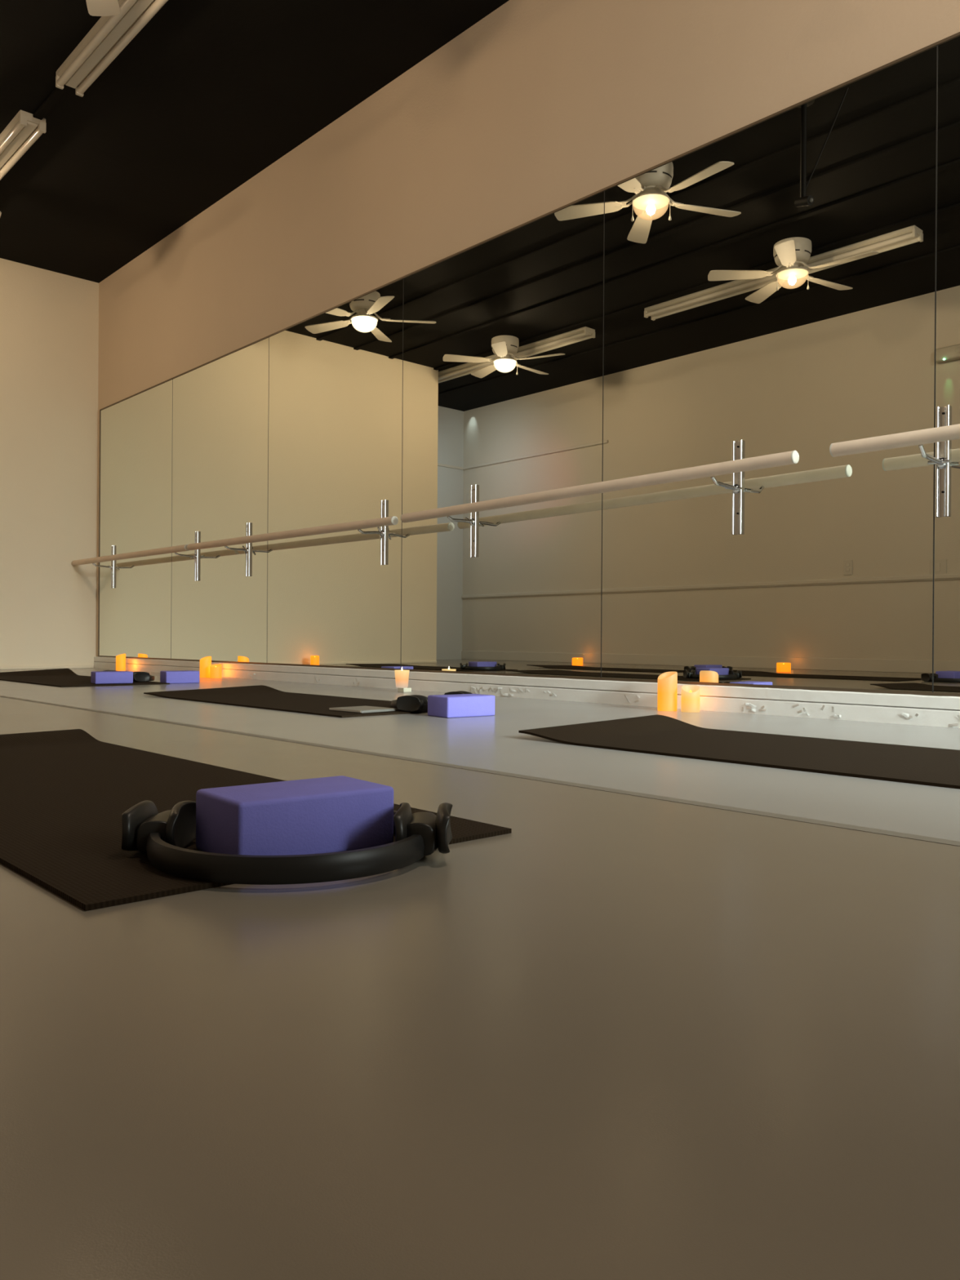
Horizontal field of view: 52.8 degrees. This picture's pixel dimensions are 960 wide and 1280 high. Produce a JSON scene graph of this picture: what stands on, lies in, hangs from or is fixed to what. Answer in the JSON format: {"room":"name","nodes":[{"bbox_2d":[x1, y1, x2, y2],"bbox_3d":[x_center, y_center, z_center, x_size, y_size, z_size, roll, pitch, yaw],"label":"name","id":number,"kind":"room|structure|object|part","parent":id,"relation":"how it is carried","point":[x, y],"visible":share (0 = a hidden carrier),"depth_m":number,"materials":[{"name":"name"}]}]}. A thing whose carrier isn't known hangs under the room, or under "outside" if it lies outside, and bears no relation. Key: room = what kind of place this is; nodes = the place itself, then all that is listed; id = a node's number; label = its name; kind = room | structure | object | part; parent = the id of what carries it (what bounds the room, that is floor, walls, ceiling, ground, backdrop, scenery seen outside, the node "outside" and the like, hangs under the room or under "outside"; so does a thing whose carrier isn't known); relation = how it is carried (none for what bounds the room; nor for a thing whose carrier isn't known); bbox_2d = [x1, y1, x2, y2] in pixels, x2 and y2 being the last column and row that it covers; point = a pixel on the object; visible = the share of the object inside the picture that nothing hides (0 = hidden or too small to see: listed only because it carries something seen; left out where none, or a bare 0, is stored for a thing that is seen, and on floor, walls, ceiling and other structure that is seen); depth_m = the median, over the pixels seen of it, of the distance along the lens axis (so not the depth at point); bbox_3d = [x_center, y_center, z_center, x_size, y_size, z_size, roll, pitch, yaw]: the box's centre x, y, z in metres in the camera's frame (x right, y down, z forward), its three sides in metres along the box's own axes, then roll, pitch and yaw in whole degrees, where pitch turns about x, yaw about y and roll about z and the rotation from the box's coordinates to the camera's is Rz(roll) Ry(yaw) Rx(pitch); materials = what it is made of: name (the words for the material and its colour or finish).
{"room":"exercise studio","nodes":[
{"label":"exercise studio","id":0,"kind":"room"},
{"bbox_2d":[0,257,98,667],"bbox_3d":[-4.446,-1.244,6.568,3.440,2.887,1.140,0,0,-43],"label":"wall","id":1,"kind":"structure","parent":0,"point":[49,320],"depth_m":7.00,"materials":[{"name":"beige paint"}]},
{"bbox_2d":[0,665,93,669],"bbox_3d":[-4.112,0.192,6.102,3.308,0.022,0.012,0,0,-43],"label":"baseboard","id":2,"kind":"structure","parent":1,"relation":"attached to","point":[47,666],"depth_m":7.00,"materials":[{"name":"beige paint"}]},
{"bbox_2d":[32,84,70,119],"bbox_3d":[-0.344,-2.648,2.845,0.044,0.016,9.880,0,0,-43],"label":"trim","id":3,"kind":"structure","parent":1,"relation":"attached to","point":[55,96],"depth_m":4.77,"materials":[{"name":"black"}]},
{"bbox_2d":[0,0,509,283],"bbox_3d":[-1.624,-2.714,2.441,4.890,0.100,11.220,0,0,-43],"label":"ceiling","id":4,"kind":"structure","parent":0,"point":[207,95],"depth_m":4.76,"materials":[{"name":"black paint"}]},
{"bbox_2d":[0,110,46,180],"bbox_3d":[-2.926,-2.640,5.620,0.126,0.072,1.948,0,0,-43],"label":"fluorescent fixture","id":5,"kind":"object","parent":4,"relation":"attached to","point":[24,130],"visible":1,"depth_m":5.04,"materials":[{"name":"beige"}]},
{"bbox_2d":[85,0,119,16],"bbox_3d":[-1.319,-2.503,3.274,1.059,0.320,1.051,0,0,-43],"label":"ceiling fan","id":6,"kind":"object","parent":4,"relation":"attached to","point":[95,7],"visible":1,"depth_m":3.77,"materials":[{"name":"beige"}]},
{"bbox_2d":[55,0,168,97],"bbox_3d":[-1.185,-2.627,3.750,0.126,0.072,2.258,0,0,-43],"label":"fluorescent fixture","id":7,"kind":"object","parent":4,"relation":"attached to","point":[111,34],"visible":1,"depth_m":4.24,"materials":[{"name":"beige"}]},
{"bbox_2d":[0,695,959,846],"bbox_3d":[-0.719,0.229,2.520,0.026,0.001,9.880,0,0,-43],"label":"floor seam","id":8,"kind":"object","parent":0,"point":[947,842],"depth_m":1.53,"materials":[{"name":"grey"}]},
{"bbox_2d":[0,667,959,1279],"bbox_3d":[-1.644,0.273,2.444,4.890,0.100,11.220,0,0,-43],"label":"floor","id":9,"kind":"structure","parent":0,"point":[606,1035],"depth_m":0.58,"materials":[{"name":"plastic"}]},
{"bbox_2d":[0,668,169,687],"bbox_3d":[-2.225,0.195,5.174,0.528,0.042,1.415,0,0,-43],"label":"exercise mat","id":10,"kind":"object","parent":9,"relation":"on","point":[60,677],"visible":0.81,"depth_m":5.21,"materials":[{"name":"plastic"}]},
{"bbox_2d":[90,671,133,684],"bbox_3d":[-1.819,0.184,4.776,0.178,0.058,0.112,0,0,-33],"label":"foam block","id":11,"kind":"object","parent":10,"relation":"on","point":[96,677],"visible":1,"depth_m":4.73,"materials":[{"name":"purple plastic"}]},
{"bbox_2d":[103,670,155,681],"bbox_3d":[-1.856,0.187,5.041,0.302,0.051,0.300,0,0,-5],"label":"ring","id":12,"kind":"object","parent":10,"relation":"on","point":[137,676],"visible":0.43,"depth_m":4.94,"materials":[{"name":"black rubber"}]},
{"bbox_2d":[115,653,125,671],"bbox_3d":[-2.493,0.154,6.704,0.064,0.118,0.064,0,0,-43],"label":"candle","id":13,"kind":"object","parent":9,"relation":"on","point":[120,659],"visible":1,"depth_m":6.68,"materials":[{"name":"orange wax"}]},
{"bbox_2d":[160,670,199,683],"bbox_3d":[-1.544,0.190,4.968,0.172,0.062,0.110,0,0,-35],"label":"foam block","id":14,"kind":"object","parent":9,"relation":"on","point":[180,676],"visible":0.92,"depth_m":4.92,"materials":[{"name":"purple plastic"}]},
{"bbox_2d":[200,656,211,677],"bbox_3d":[-1.615,0.158,5.684,0.066,0.124,0.066,0,0,-43],"label":"candle","id":15,"kind":"object","parent":9,"relation":"on","point":[206,662],"visible":0.88,"depth_m":5.66,"materials":[{"name":"orange wax"}]},
{"bbox_2d":[209,664,222,678],"bbox_3d":[-1.529,0.181,5.593,0.066,0.080,0.066,0,0,-43],"label":"candle","id":16,"kind":"object","parent":9,"relation":"on","point":[215,670],"visible":1,"depth_m":5.57,"materials":[{"name":"orange wax"}]},
{"bbox_2d":[0,728,511,911],"bbox_3d":[-0.628,0.218,1.522,0.512,0.024,1.412,0,0,-43],"label":"exercise mat","id":17,"kind":"object","parent":9,"relation":"on","point":[64,794],"visible":0.62,"depth_m":1.30,"materials":[{"name":"plastic"}]},
{"bbox_2d":[121,800,452,884],"bbox_3d":[-0.203,0.202,1.045,0.302,0.051,0.300,0,0,-44],"label":"ring","id":18,"kind":"object","parent":17,"relation":"on","point":[164,836],"visible":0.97,"depth_m":0.95,"materials":[{"name":"black rubber"}]},
{"bbox_2d":[195,775,393,855],"bbox_3d":[-0.201,0.195,1.058,0.186,0.066,0.112,0,0,-39],"label":"foam block","id":19,"kind":"object","parent":17,"relation":"on","point":[340,813],"visible":0.81,"depth_m":1.01,"materials":[{"name":"purple plastic"}]},
{"bbox_2d":[143,684,427,717],"bbox_3d":[-0.686,0.214,3.559,0.534,0.027,1.395,0,0,-43],"label":"exercise mat","id":20,"kind":"object","parent":9,"relation":"on","point":[260,696],"visible":0.87,"depth_m":3.57,"materials":[{"name":"plastic"}]},
{"bbox_2d":[328,706,398,713],"bbox_3d":[-0.371,0.221,3.078,0.164,0.008,0.154,0,0,43],"label":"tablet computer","id":21,"kind":"object","parent":20,"relation":"on","point":[362,709],"visible":1,"depth_m":3.04,"materials":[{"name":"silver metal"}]},
{"bbox_2d":[391,690,472,711],"bbox_3d":[-0.143,0.201,3.180,0.302,0.051,0.300,0,0,-16],"label":"ring","id":22,"kind":"object","parent":20,"relation":"on","point":[413,703],"visible":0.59,"depth_m":3.04,"materials":[{"name":"black rubber"}]},
{"bbox_2d":[397,687,411,692],"bbox_3d":[-0.334,0.220,4.277,0.044,0.019,0.044,0,0,-43],"label":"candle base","id":23,"kind":"object","parent":9,"relation":"on","point":[406,689],"visible":1,"depth_m":4.26,"materials":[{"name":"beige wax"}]},
{"bbox_2d":[394,666,409,688],"bbox_3d":[-0.346,0.165,4.284,0.067,0.091,0.067,0,0,-43],"label":"votive candle","id":24,"kind":"object","parent":23,"relation":"on","point":[402,677],"visible":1,"depth_m":4.26,"materials":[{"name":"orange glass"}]},
{"bbox_2d":[427,693,494,718],"bbox_3d":[-0.057,0.201,2.969,0.180,0.063,0.112,0,0,-37],"label":"foam block","id":25,"kind":"object","parent":9,"relation":"on","point":[459,705],"visible":1,"depth_m":2.92,"materials":[{"name":"purple plastic"}]},
{"bbox_2d":[657,671,677,711],"bbox_3d":[0.630,0.172,3.248,0.065,0.131,0.065,0,0,-43],"label":"candle","id":26,"kind":"object","parent":9,"relation":"on","point":[667,691],"visible":1,"depth_m":3.22,"materials":[{"name":"orange wax"}]},
{"bbox_2d":[680,684,700,712],"bbox_3d":[0.697,0.194,3.198,0.061,0.088,0.061,0,0,-43],"label":"candle","id":27,"kind":"object","parent":9,"relation":"on","point":[690,694],"visible":1,"depth_m":3.18,"materials":[{"name":"orange wax"}]},
{"bbox_2d":[518,714,959,789],"bbox_3d":[0.845,0.224,1.868,0.537,0.032,1.642,0,0,-43],"label":"exercise mat","id":28,"kind":"object","parent":9,"relation":"on","point":[660,735],"visible":1,"depth_m":2.06,"materials":[{"name":"plastic"}]},
{"bbox_2d":[96,0,959,671],"bbox_3d":[0.514,-1.207,3.645,0.100,2.887,9.880,0,0,-43],"label":"wall","id":29,"kind":"structure","parent":0,"point":[537,108],"depth_m":4.13,"materials":[{"name":"beige paint"}]},
{"bbox_2d":[97,410,100,655],"bbox_3d":[-2.835,-0.793,7.200,0.010,1.830,0.008,0,0,-43],"label":"trim","id":30,"kind":"structure","parent":29,"relation":"attached to","point":[100,411],"depth_m":7.20,"materials":[{"name":"brown metal"}]},
{"bbox_2d":[98,379,172,658],"bbox_3d":[-2.420,-0.790,6.751,0.006,1.830,1.213,0,0,-43],"label":"mirror panel","id":31,"kind":"object","parent":29,"relation":"attached to","point":[135,493],"visible":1,"depth_m":6.70,"materials":[{"name":"clear glass"}]},
{"bbox_2d":[92,545,115,588],"bbox_3d":[-2.711,-0.530,6.948,0.153,0.308,0.057,0,0,-43],"label":"bracket","id":32,"kind":"object","parent":31,"relation":"attached to","point":[113,547],"visible":1,"depth_m":6.98,"materials":[{"name":"silver metal"}]},
{"bbox_3d":[-2.712,-0.535,6.947,0.149,0.033,0.015,0,0,-43],"label":"hook arm","id":33,"kind":"part","parent":32,"relation":"part of","materials":[{"name":"silver metal"}]},
{"bbox_3d":[-2.659,-0.530,6.996,0.012,0.308,0.037,0,0,-43],"label":"wall rail","id":34,"kind":"part","parent":32,"relation":"part of","materials":[{"name":"silver metal"}]},
{"bbox_2d":[171,337,268,662],"bbox_3d":[-1.596,-0.784,5.856,0.006,1.830,1.213,0,0,-43],"label":"mirror panel","id":35,"kind":"object","parent":29,"relation":"attached to","point":[220,414],"visible":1,"depth_m":5.80,"materials":[{"name":"clear glass"}]},
{"bbox_2d":[71,544,188,565],"bbox_3d":[-2.369,-0.560,6.446,0.039,0.044,1.840,0,0,-43],"label":"rail","id":36,"kind":"object","parent":35,"relation":"attached to","point":[183,548],"visible":0.89,"depth_m":6.31,"materials":[{"name":"brown wood"}]},
{"bbox_2d":[173,531,199,581],"bbox_3d":[-1.820,-0.523,5.981,0.152,0.308,0.060,0,0,-43],"label":"bracket","id":37,"kind":"object","parent":35,"relation":"attached to","point":[196,556],"visible":1,"depth_m":6.02,"materials":[{"name":"silver metal"}]},
{"bbox_3d":[-1.822,-0.526,5.979,0.149,0.029,0.015,0,0,-43],"label":"hook arm","id":38,"kind":"part","parent":37,"relation":"part of","materials":[{"name":"silver metal"}]},
{"bbox_3d":[-1.769,-0.523,6.028,0.012,0.308,0.037,0,0,-43],"label":"wall rail","id":39,"kind":"part","parent":37,"relation":"part of","materials":[{"name":"silver metal"}]},
{"bbox_2d":[224,522,250,576],"bbox_3d":[-1.386,-0.520,5.509,0.152,0.308,0.043,0,0,-43],"label":"bracket","id":40,"kind":"object","parent":35,"relation":"attached to","point":[247,550],"visible":1,"depth_m":5.54,"materials":[{"name":"silver metal"}]},
{"bbox_3d":[-1.388,-0.522,5.508,0.149,0.026,0.015,0,0,-43],"label":"hook arm","id":41,"kind":"part","parent":40,"relation":"part of","materials":[{"name":"silver metal"}]},
{"bbox_3d":[-1.335,-0.520,5.557,0.012,0.308,0.037,0,0,-43],"label":"wall rail","id":42,"kind":"part","parent":40,"relation":"part of","materials":[{"name":"silver metal"}]},
{"bbox_2d":[186,515,398,550],"bbox_3d":[-1.051,-0.541,5.013,0.039,0.050,1.993,0,0,-43],"label":"rail","id":43,"kind":"object","parent":35,"relation":"attached to","point":[388,521],"visible":1,"depth_m":4.82,"materials":[{"name":"brown wood"}]},
{"bbox_2d":[266,278,403,668],"bbox_3d":[-0.773,-0.777,4.962,0.006,1.830,1.213,0,0,-43],"label":"mirror panel","id":44,"kind":"object","parent":29,"relation":"attached to","point":[335,375],"visible":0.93,"depth_m":4.91,"materials":[{"name":"clear glass"}]},
{"bbox_2d":[357,499,386,564],"bbox_3d":[-0.513,-0.513,4.560,0.152,0.308,0.037,0,0,-43],"label":"bracket","id":45,"kind":"object","parent":44,"relation":"attached to","point":[382,531],"visible":1,"depth_m":4.59,"materials":[{"name":"silver metal"}]},
{"bbox_3d":[-0.514,-0.509,4.559,0.149,0.023,0.015,0,0,-43],"label":"hook arm","id":46,"kind":"part","parent":45,"relation":"part of","materials":[{"name":"silver metal"}]},
{"bbox_3d":[-0.461,-0.513,4.607,0.012,0.308,0.037,0,0,-43],"label":"wall rail","id":47,"kind":"part","parent":45,"relation":"part of","materials":[{"name":"silver metal"}]},
{"bbox_2d":[400,191,604,677],"bbox_3d":[0.050,-0.771,4.067,0.006,1.830,1.213,0,0,-43],"label":"mirror panel","id":48,"kind":"object","parent":29,"relation":"attached to","point":[503,335],"visible":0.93,"depth_m":3.99,"materials":[{"name":"clear glass"}]},
{"bbox_2d":[446,484,477,557],"bbox_3d":[-0.080,-0.510,4.090,0.152,0.308,0.054,0,0,-43],"label":"bracket","id":49,"kind":"object","parent":48,"relation":"attached to","point":[473,489],"visible":1,"depth_m":4.13,"materials":[{"name":"silver metal"}]},
{"bbox_3d":[-0.081,-0.510,4.088,0.149,0.023,0.015,0,0,-43],"label":"hook arm","id":50,"kind":"part","parent":49,"relation":"part of","materials":[{"name":"silver metal"}]},
{"bbox_3d":[-0.028,-0.509,4.137,0.012,0.308,0.037,0,0,-43],"label":"wall rail","id":51,"kind":"part","parent":49,"relation":"part of","materials":[{"name":"silver metal"}]},
{"bbox_2d":[400,450,799,522],"bbox_3d":[0.300,-0.537,3.545,0.039,0.057,1.874,0,0,-43],"label":"rail","id":52,"kind":"object","parent":48,"relation":"attached to","point":[792,457],"visible":1,"depth_m":3.33,"materials":[{"name":"brown wood"}]},
{"bbox_2d":[93,656,959,728],"bbox_3d":[0.458,0.193,3.603,0.028,0.086,9.880,0,0,-43],"label":"baseboard","id":53,"kind":"structure","parent":29,"relation":"attached to","point":[885,708],"depth_m":3.54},
{"bbox_2d":[97,655,959,697],"bbox_3d":[0.482,0.146,3.587,0.013,0.009,9.824,0,0,-43],"label":"trim","id":54,"kind":"structure","parent":29,"relation":"attached to","point":[291,664],"depth_m":3.54,"materials":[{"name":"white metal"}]},
{"bbox_2d":[99,31,959,410],"bbox_3d":[0.496,-1.687,3.587,0.010,0.008,9.824,0,0,-43],"label":"trim","id":55,"kind":"structure","parent":29,"relation":"attached to","point":[957,34],"depth_m":3.54,"materials":[{"name":"brown metal"}]},
{"bbox_2d":[170,44,937,692],"bbox_3d":[-0.361,-0.774,4.514,0.007,1.830,4.867,0,0,-43],"label":"trim","id":56,"kind":"structure","parent":29,"relation":"attached to","point":[937,45],"depth_m":2.73,"materials":[{"name":"black"}]},
{"bbox_2d":[601,45,936,692],"bbox_3d":[0.874,-0.765,3.173,0.006,1.830,1.213,0,0,-43],"label":"mirror panel","id":57,"kind":"object","parent":29,"relation":"attached to","point":[769,285],"visible":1,"depth_m":3.07,"materials":[{"name":"clear glass"}]},
{"bbox_2d":[710,440,743,534],"bbox_3d":[0.796,-0.503,3.137,0.153,0.308,0.062,0,0,-43],"label":"bracket","id":58,"kind":"object","parent":57,"relation":"attached to","point":[736,486],"visible":1,"depth_m":3.19,"materials":[{"name":"silver metal"}]},
{"bbox_3d":[0.795,-0.509,3.136,0.150,0.035,0.015,0,0,-43],"label":"hook arm","id":59,"kind":"part","parent":58,"relation":"part of","materials":[{"name":"silver metal"}]},
{"bbox_3d":[0.843,-0.499,3.180,0.026,0.029,0.029,0,0,-43],"label":"clamp knob","id":60,"kind":"part","parent":58,"relation":"part of","materials":[{"name":"silver metal"}]},
{"bbox_3d":[0.848,-0.503,3.185,0.012,0.308,0.037,0,0,-43],"label":"wall rail","id":61,"kind":"part","parent":58,"relation":"part of","materials":[{"name":"silver metal"}]},
{"bbox_2d":[933,35,959,693],"bbox_3d":[1.697,-0.758,2.278,0.006,1.830,1.213,0,0,-43],"label":"mirror panel","id":62,"kind":"object","parent":29,"relation":"attached to","point":[946,679],"visible":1,"depth_m":2.70,"materials":[{"name":"clear glass"}]},
{"bbox_2d":[829,423,959,457],"bbox_3d":[1.657,-0.540,2.071,0.039,0.039,1.908,0,0,-43],"label":"rail","id":63,"kind":"object","parent":62,"relation":"attached to","point":[948,433],"visible":1,"depth_m":2.62,"materials":[{"name":"brown wood"}]},
{"bbox_2d":[918,404,951,517],"bbox_3d":[1.241,-0.500,2.653,0.154,0.308,0.062,0,0,-43],"label":"bracket","id":64,"kind":"object","parent":62,"relation":"attached to","point":[942,460],"visible":1,"depth_m":2.70,"materials":[{"name":"silver metal"}]},
{"bbox_3d":[1.240,-0.509,2.652,0.150,0.041,0.015,0,0,-43],"label":"hook arm","id":65,"kind":"part","parent":64,"relation":"part of","materials":[{"name":"silver metal"}]},
{"bbox_3d":[1.288,-0.495,2.697,0.026,0.029,0.029,0,0,-43],"label":"clamp knob","id":66,"kind":"part","parent":64,"relation":"part of","materials":[{"name":"silver metal"}]},
{"bbox_3d":[1.293,-0.499,2.701,0.012,0.308,0.037,0,0,-43],"label":"wall rail","id":67,"kind":"part","parent":64,"relation":"part of","materials":[{"name":"silver metal"}]}
]}

